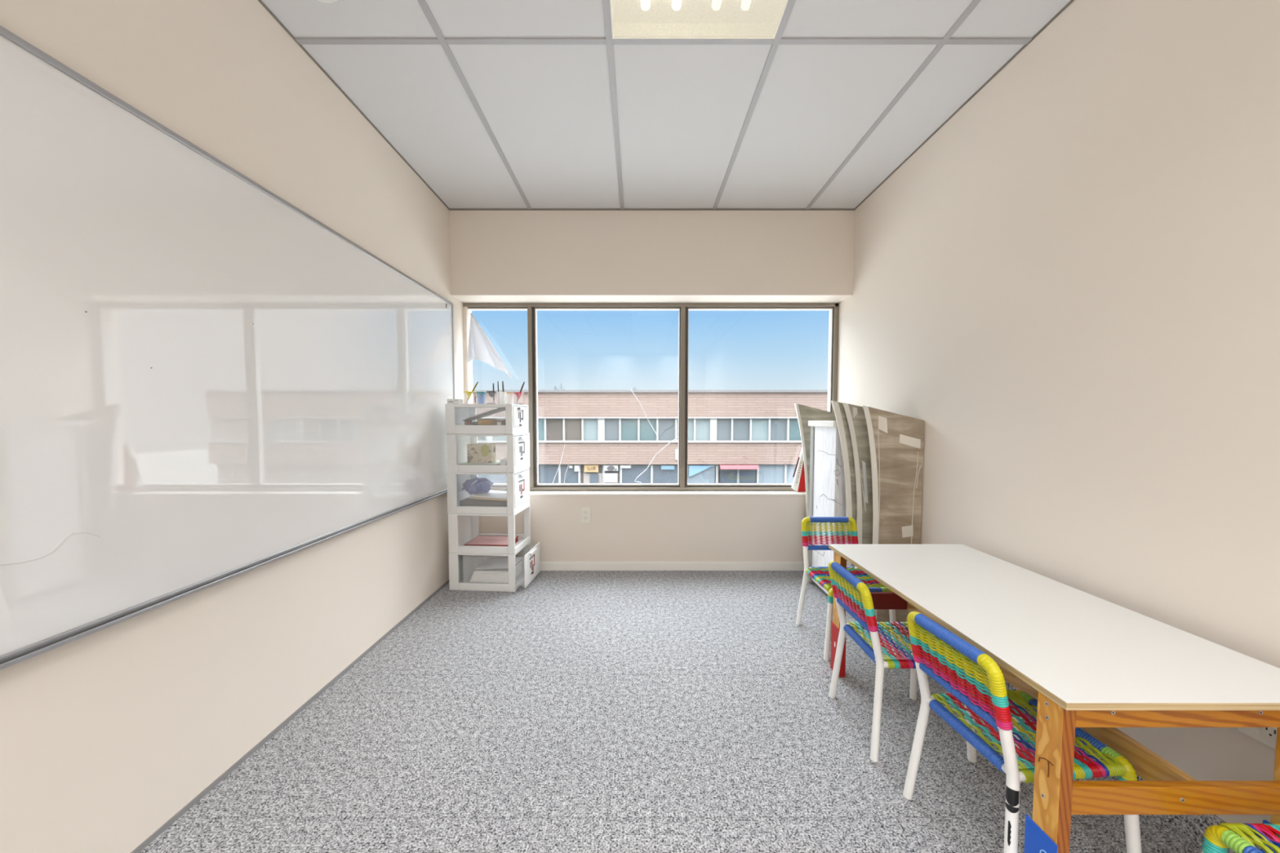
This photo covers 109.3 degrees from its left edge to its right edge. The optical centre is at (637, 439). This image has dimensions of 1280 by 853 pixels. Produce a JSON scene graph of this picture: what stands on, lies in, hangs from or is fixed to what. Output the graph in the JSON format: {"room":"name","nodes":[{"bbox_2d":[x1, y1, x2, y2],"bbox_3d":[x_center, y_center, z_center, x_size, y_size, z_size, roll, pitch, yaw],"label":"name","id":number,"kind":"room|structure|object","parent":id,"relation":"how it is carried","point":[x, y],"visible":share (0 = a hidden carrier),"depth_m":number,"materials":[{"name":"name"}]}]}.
{"room":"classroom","nodes":[
{"label":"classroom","id":0,"kind":"room"},
{"bbox_2d":[0,0,472,852],"bbox_3d":[-1.306,-0.220,0.049,0.120,2.705,6.760,0,3,0],"label":"wall","id":1,"kind":"structure","parent":0,"point":[107,735],"depth_m":1.34,"materials":[{"name":"beige paint"}]},
{"bbox_2d":[0,25,454,670],"bbox_3d":[-1.229,-0.225,1.813,0.033,1.235,2.467,0,3,0],"label":"whiteboard","id":2,"kind":"object","parent":1,"relation":"attached to","point":[205,383],"visible":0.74,"depth_m":1.18,"materials":[{"name":"white"}]},
{"bbox_2d":[0,488,447,670],"bbox_3d":[-1.229,0.382,1.842,0.033,0.020,2.443,0,3,0],"label":"tray","id":3,"kind":"object","parent":2,"relation":"on","point":[14,654],"depth_m":1.19,"materials":[{"name":"silver metal"}]},
{"bbox_2d":[130,579,448,852],"bbox_3d":[-1.244,1.077,0.034,0.004,0.016,6.362,0,3,0],"label":"baseboard","id":4,"kind":"structure","parent":1,"relation":"attached to","point":[139,849],"depth_m":1.49,"materials":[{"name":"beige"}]},
{"bbox_2d":[479,495,805,561],"bbox_3d":[0.092,0.677,3.344,2.678,0.590,0.266,0,3,0],"label":"wall","id":5,"kind":"structure","parent":0,"point":[621,528],"depth_m":3.21,"materials":[{"name":"beige paint"}]},
{"bbox_2d":[580,506,591,523],"bbox_3d":[-0.369,0.535,3.200,0.072,0.117,0.009,0,3,0],"label":"wall outlet","id":6,"kind":"object","parent":5,"relation":"attached to","point":[585,512],"visible":1,"depth_m":3.20,"materials":[{"name":"white plastic"}]},
{"bbox_2d":[582,515,587,519],"bbox_3d":[-0.369,0.555,3.198,0.034,0.028,0.003,0,3,0],"label":"receptacle","id":7,"kind":"object","parent":6,"relation":"attached to","point":[584,517],"depth_m":3.20,"materials":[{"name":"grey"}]},
{"bbox_2d":[479,561,804,570],"bbox_3d":[0.092,0.898,3.216,2.678,0.062,0.012,0,3,0],"label":"baseboard","id":8,"kind":"structure","parent":5,"relation":"attached to","point":[544,566],"depth_m":3.21,"materials":[{"name":"white"}]},
{"bbox_2d":[462,302,839,495],"bbox_3d":[0.092,-0.293,3.291,2.678,1.361,0.278,0,3,0],"label":"window","id":9,"kind":"structure","parent":5,"relation":"in","point":[682,487],"depth_m":3.26,"materials":[{"name":"beige metal"}]},
{"bbox_2d":[466,312,512,377],"bbox_3d":[-1.036,-0.662,3.161,0.295,0.458,0.120,0,3,0],"label":"paper sheet","id":10,"kind":"object","parent":9,"relation":"attached to","point":[480,348],"visible":1,"depth_m":3.19,"materials":[{"name":"white paper"}]},
{"bbox_2d":[791,446,805,492],"bbox_3d":[1.175,0.208,3.276,0.138,0.334,0.051,0,3,-4],"label":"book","id":11,"kind":"object","parent":9,"relation":"on","point":[798,485],"visible":0.74,"depth_m":3.26,"materials":[{"name":"red paper"}]},
{"bbox_2d":[257,0,1074,210],"bbox_3d":[0.092,-1.462,-0.138,2.678,0.206,6.267,0,3,0],"label":"ceiling","id":12,"kind":"structure","parent":0,"point":[493,104],"depth_m":1.92,"materials":[{"name":"white tile"}]},
{"bbox_2d":[317,0,337,3],"bbox_3d":[-1.010,-1.433,1.434,0.124,0.024,0.124,0,3,0],"label":"smoke detector","id":13,"kind":"object","parent":12,"relation":"attached to","point":[322,1],"visible":1,"depth_m":1.48,"materials":[{"name":"white plastic"}]},
{"bbox_2d":[609,0,787,39],"bbox_3d":[0.201,-1.448,0.988,0.586,0.056,1.316,0,3,0],"label":"ceiling light","id":14,"kind":"object","parent":12,"relation":"attached to","point":[630,19],"visible":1,"depth_m":1.58,"materials":[{"name":"white plastic"}]},
{"bbox_2d":[139,570,1202,852],"bbox_3d":[0.092,1.137,-0.007,2.918,0.100,6.514,0,3,0],"label":"floor","id":15,"kind":"structure","parent":0,"point":[566,711],"depth_m":1.49,"materials":[{"name":"grey carpet"}]},
{"bbox_2d":[464,420,471,425],"bbox_3d":[-1.077,-0.102,2.882,0.048,0.036,0.048,0,3,4],"label":"pot","id":16,"kind":"object","parent":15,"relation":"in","point":[466,422],"visible":0.78,"depth_m":2.86,"materials":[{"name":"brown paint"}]},
{"bbox_2d":[463,391,475,397],"bbox_3d":[-1.068,-0.263,2.876,0.067,0.079,0.067,0,3,0],"label":"cup","id":17,"kind":"object","parent":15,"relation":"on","point":[468,393],"visible":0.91,"depth_m":2.86,"materials":[{"name":"yellow plastic"}]},
{"bbox_2d":[465,382,478,403],"bbox_3d":[-1.052,-0.297,2.876,0.085,0.139,0.011,0,3,-3],"label":"paintbrush","id":18,"kind":"object","parent":17,"relation":"in","point":[473,388],"visible":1,"depth_m":2.87,"materials":[{"name":"yellow wood"}]},
{"bbox_2d":[471,421,478,425],"bbox_3d":[-1.014,-0.101,2.927,0.090,0.028,0.070,0,3,4],"label":"pouch","id":19,"kind":"object","parent":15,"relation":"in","point":[475,423],"visible":0.34,"depth_m":2.90,"materials":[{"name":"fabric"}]},
{"bbox_2d":[458,460,500,465],"bbox_3d":[-0.995,0.152,2.949,0.245,0.011,0.220,0,3,4],"label":"pad","id":20,"kind":"object","parent":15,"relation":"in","point":[497,462],"visible":0.46,"depth_m":2.85,"materials":[{"name":"grey paper"}]},
{"bbox_2d":[466,443,496,462],"bbox_3d":[-1.009,0.087,2.931,0.156,0.118,0.091,0,3,1],"label":"floral box","id":21,"kind":"object","parent":20,"relation":"on","point":[476,452],"visible":1,"depth_m":2.89,"materials":[{"name":"yellow cardboard"}]},
{"bbox_2d":[480,444,488,456],"bbox_3d":[-0.972,0.071,2.884,0.056,0.077,0.001,0,3,2],"label":"print","id":22,"kind":"object","parent":21,"relation":"attached to","point":[484,449],"depth_m":2.88},
{"bbox_2d":[474,391,486,402],"bbox_3d":[-1.010,-0.266,2.925,0.067,0.079,0.067,3,4,45],"label":"cup","id":23,"kind":"object","parent":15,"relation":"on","point":[481,394],"visible":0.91,"depth_m":2.91,"materials":[{"name":"blue plastic"}]},
{"bbox_2d":[459,497,506,506],"bbox_3d":[-0.944,0.398,2.955,0.335,0.034,0.233,0,3,4],"label":"binder","id":24,"kind":"object","parent":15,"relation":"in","point":[468,501],"visible":0.56,"depth_m":2.85,"materials":[{"name":"grey plastic"}]},
{"bbox_2d":[469,489,506,501],"bbox_3d":[-0.917,0.362,2.953,0.271,0.034,0.224,0,3,4],"label":"folder","id":25,"kind":"object","parent":24,"relation":"on","point":[491,495],"visible":0.69,"depth_m":2.87,"materials":[{"name":"white paper"}]},
{"bbox_2d":[457,476,493,493],"bbox_3d":[-1.049,0.291,2.947,0.210,0.100,0.212,0,3,4],"label":"plastic bag","id":26,"kind":"object","parent":25,"relation":"on","point":[475,486],"visible":0.99,"depth_m":2.88,"materials":[{"name":"blue"}]},
{"bbox_2d":[462,407,505,421],"bbox_3d":[-0.966,-0.163,2.901,0.259,0.089,0.150,0,3,4],"label":"folded card","id":27,"kind":"object","parent":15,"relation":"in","point":[500,409],"visible":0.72,"depth_m":2.85,"materials":[{"name":"grey"}]},
{"bbox_2d":[444,404,528,434],"bbox_3d":[-0.957,-0.133,2.940,0.442,0.186,0.318,0,3,4],"label":"drawer unit","id":28,"kind":"object","parent":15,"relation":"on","point":[517,417],"visible":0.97,"depth_m":2.80,"materials":[{"name":"white plastic"}]},
{"bbox_2d":[446,399,462,404],"bbox_3d":[-1.140,-0.236,2.830,0.076,0.030,0.060,0,3,4],"label":"box","id":29,"kind":"object","parent":28,"relation":"on","point":[449,401],"visible":1,"depth_m":2.80,"materials":[{"name":"white plastic"}]},
{"bbox_2d":[493,419,506,425],"bbox_3d":[-0.865,-0.104,2.875,0.060,0.040,0.122,0,3,4],"label":"box","id":30,"kind":"object","parent":28,"relation":"in","point":[495,422],"visible":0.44,"depth_m":2.82,"materials":[{"name":"brown"}]},
{"bbox_2d":[505,392,514,404],"bbox_3d":[-0.853,-0.270,3.010,0.067,0.079,0.067,0,3,0],"label":"cup","id":31,"kind":"object","parent":28,"relation":"on","point":[509,396],"visible":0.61,"depth_m":2.99,"materials":[{"name":"white plastic"}]},
{"bbox_2d":[477,418,497,425],"bbox_3d":[-0.954,-0.108,2.882,0.087,0.048,0.102,0,3,4],"label":"box","id":32,"kind":"object","parent":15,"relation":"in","point":[480,421],"visible":0.69,"depth_m":2.83,"materials":[{"name":"orange"}]},
{"bbox_2d":[446,467,529,514],"bbox_3d":[-0.955,0.326,2.963,0.442,0.256,0.318,0,3,4],"label":"drawer unit","id":33,"kind":"object","parent":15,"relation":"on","point":[518,484],"visible":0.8,"depth_m":2.82,"materials":[{"name":"white plastic"}]},
{"bbox_2d":[446,432,529,472],"bbox_3d":[-0.951,0.079,2.951,0.442,0.236,0.318,0,3,4],"label":"drawer unit","id":34,"kind":"object","parent":33,"relation":"on","point":[518,446],"visible":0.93,"depth_m":2.81,"materials":[{"name":"white plastic"}]},
{"bbox_2d":[464,535,518,546],"bbox_3d":[-0.954,0.676,2.972,0.280,0.031,0.230,0,3,2],"label":"book","id":35,"kind":"object","parent":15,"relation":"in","point":[480,540],"visible":0.73,"depth_m":2.96,"materials":[{"name":"red paper"}]},
{"bbox_2d":[486,391,497,404],"bbox_3d":[-0.925,-0.263,2.871,0.067,0.079,0.067,0,3,0],"label":"cup","id":36,"kind":"object","parent":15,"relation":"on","point":[491,393],"visible":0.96,"depth_m":2.85,"materials":[{"name":"white plastic"}]},
{"bbox_2d":[448,541,540,591],"bbox_3d":[-0.923,0.822,2.989,0.502,0.236,0.326,0,3,4],"label":"drawer unit","id":37,"kind":"object","parent":15,"relation":"on","point":[462,566],"visible":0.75,"depth_m":2.85,"materials":[{"name":"white plastic"}]},
{"bbox_2d":[448,504,530,554],"bbox_3d":[-0.962,0.579,2.976,0.424,0.249,0.318,0,3,4],"label":"drawer unit","id":38,"kind":"object","parent":37,"relation":"on","point":[463,528],"visible":0.71,"depth_m":2.83,"materials":[{"name":"white plastic"}]},
{"bbox_2d":[469,560,522,582],"bbox_3d":[-0.927,0.864,2.983,0.267,0.075,0.225,0,3,4],"label":"paper stack","id":39,"kind":"object","parent":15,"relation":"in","point":[483,575],"visible":0.62,"depth_m":2.88,"materials":[{"name":"white paper"}]},
{"bbox_2d":[475,556,522,569],"bbox_3d":[-0.909,0.813,2.984,0.240,0.025,0.200,0,3,4],"label":"paper packet","id":40,"kind":"object","parent":39,"relation":"on","point":[495,563],"visible":0.83,"depth_m":2.97,"materials":[{"name":"white paper"}]},
{"bbox_2d":[497,391,506,404],"bbox_3d":[-0.883,-0.267,2.941,0.060,0.080,0.060,0,3,0],"label":"cup","id":41,"kind":"object","parent":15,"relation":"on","point":[501,396],"visible":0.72,"depth_m":2.92,"materials":[{"name":"white plastic"}]},
{"bbox_2d":[499,457,506,465],"bbox_3d":[-0.838,0.138,2.936,0.039,0.039,0.200,0,3,4],"label":"paper roll","id":42,"kind":"object","parent":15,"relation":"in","point":[504,461],"visible":0.44,"depth_m":2.84,"materials":[{"name":"white paper"}]},
{"bbox_2d":[513,392,524,404],"bbox_3d":[-0.789,-0.269,3.000,0.067,0.079,0.067,0,3,0],"label":"cup","id":43,"kind":"object","parent":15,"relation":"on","point":[517,394],"visible":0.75,"depth_m":2.99,"materials":[{"name":"red plastic"}]},
{"bbox_2d":[515,382,524,404],"bbox_3d":[-0.779,-0.308,3.001,0.062,0.148,0.011,0,3,-6],"label":"paintbrush","id":44,"kind":"object","parent":43,"relation":"in","point":[523,382],"visible":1,"depth_m":3.00,"materials":[{"name":"red wood"}]},
{"bbox_2d":[794,403,835,536],"bbox_3d":[1.256,0.343,3.119,0.371,1.181,0.050,0,3,4],"label":"board","id":45,"kind":"object","parent":15,"relation":"on","point":[804,413],"visible":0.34,"depth_m":3.09,"materials":[{"name":"white plastic"}]},
{"bbox_2d":[807,420,846,594],"bbox_3d":[1.255,0.420,2.749,0.300,1.062,0.469,0,3,0],"label":"board","id":46,"kind":"object","parent":15,"relation":"on","point":[827,496],"visible":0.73,"depth_m":2.73,"materials":[{"name":"white paint"}]},
{"bbox_2d":[831,400,857,610],"bbox_3d":[1.242,0.373,2.531,0.330,1.178,0.043,0,3,7],"label":"board","id":47,"kind":"object","parent":15,"relation":"on","point":[839,411],"visible":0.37,"depth_m":2.52,"materials":[{"name":"white plastic"}]},
{"bbox_2d":[795,516,897,661],"bbox_3d":[1.000,0.697,2.211,0.344,0.565,0.406,0,3,0],"label":"woven chair","id":48,"kind":"object","parent":15,"relation":"on","point":[820,575],"visible":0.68,"depth_m":2.35,"materials":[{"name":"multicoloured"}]},
{"bbox_2d":[842,402,872,611],"bbox_3d":[1.282,0.382,2.472,0.336,1.165,0.040,0,3,10],"label":"board","id":49,"kind":"object","parent":15,"relation":"on","point":[855,415],"visible":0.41,"depth_m":2.46,"materials":[{"name":"white plastic"}]},
{"bbox_2d":[862,404,924,629],"bbox_3d":[1.300,0.397,2.343,0.280,1.149,0.048,1,3,21],"label":"board","id":50,"kind":"object","parent":15,"relation":"on","point":[896,441],"visible":0.76,"depth_m":2.31,"materials":[{"name":"brown wood-grained board"},{"name":"clear plastic wrap"},{"name":"pale tape"}]},
{"bbox_2d":[828,560,977,762],"bbox_3d":[0.892,0.733,1.586,0.362,0.553,0.350,0,3,1],"label":"woven chair","id":51,"kind":"object","parent":15,"relation":"on","point":[837,572],"visible":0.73,"depth_m":1.53,"materials":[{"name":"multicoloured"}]},
{"bbox_2d":[902,611,1142,852],"bbox_3d":[0.924,0.750,1.135,0.362,0.565,0.350,0,3,-4],"label":"woven chair","id":52,"kind":"object","parent":15,"relation":"on","point":[996,713],"visible":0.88,"depth_m":1.06,"materials":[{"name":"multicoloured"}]},
{"bbox_2d":[828,544,1279,852],"bbox_3d":[1.099,0.745,1.415,0.574,0.543,1.078,0,3,0],"label":"table","id":53,"kind":"object","parent":15,"relation":"on","point":[1097,666],"visible":0.88,"depth_m":0.98,"materials":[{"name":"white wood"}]},
{"bbox_2d":[1201,822,1279,852],"bbox_3d":[1.247,0.770,0.725,0.362,0.565,0.344,0,3,0],"label":"woven chair","id":54,"kind":"object","parent":15,"relation":"on","point":[1240,837],"visible":1,"depth_m":0.84,"materials":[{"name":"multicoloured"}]},
{"bbox_2d":[826,0,1279,823],"bbox_3d":[1.491,-0.220,0.049,0.120,2.705,6.760,0,3,0],"label":"wall","id":55,"kind":"structure","parent":0,"point":[1073,283],"depth_m":1.37,"materials":[{"name":"beige paint"}]},
{"bbox_2d":[448,210,854,302],"bbox_3d":[0.092,-1.348,3.191,2.678,0.758,0.373,0,3,0],"label":"wall","id":56,"kind":"structure","parent":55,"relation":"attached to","point":[496,256],"depth_m":3.01,"materials":[{"name":"beige paint"}]},
{"bbox_2d":[968,658,1260,852],"bbox_3d":[1.429,1.035,0.032,0.004,0.100,6.362,0,3,0],"label":"baseboard","id":57,"kind":"structure","parent":55,"relation":"attached to","point":[1194,826],"depth_m":1.17,"materials":[{"name":"grey carpet"}]},
{"bbox_2d":[1237,727,1277,750],"bbox_3d":[1.427,0.637,1.020,0.009,0.117,0.116,0,3,0],"label":"wall outlet","id":58,"kind":"object","parent":55,"relation":"attached to","point":[1267,736],"visible":0.32,"depth_m":1.03,"materials":[{"name":"white plastic"}]},
{"bbox_2d":[1260,727,1277,740],"bbox_3d":[1.425,0.657,1.021,0.003,0.028,0.034,0,3,0],"label":"receptacle","id":59,"kind":"object","parent":58,"relation":"attached to","point":[1266,733],"depth_m":1.03,"materials":[{"name":"grey plastic"}]},
{"label":"outside","id":60,"kind":"structure","parent":0,"visible":0},
{"bbox_3d":[0.000,2.460,61.994,140.000,0.400,116.400,0,3,0],"label":"ground","id":61,"kind":"structure","parent":60,"visible":0},
{"bbox_2d":[472,390,827,483],"bbox_3d":[0.000,0.000,35.843,52.200,7.069,12.600,0,3,0],"label":"office building","id":62,"kind":"structure","parent":61,"relation":"on","point":[735,436],"depth_m":30.08,"materials":[{"name":"pink brick"}]},
{"bbox_2d":[675,448,678,459],"bbox_3d":[2.577,0.999,30.060,0.220,0.705,0.050,0,3,0],"label":"wall lamp","id":63,"kind":"object","parent":62,"relation":"attached to","point":[676,450],"depth_m":30.03,"materials":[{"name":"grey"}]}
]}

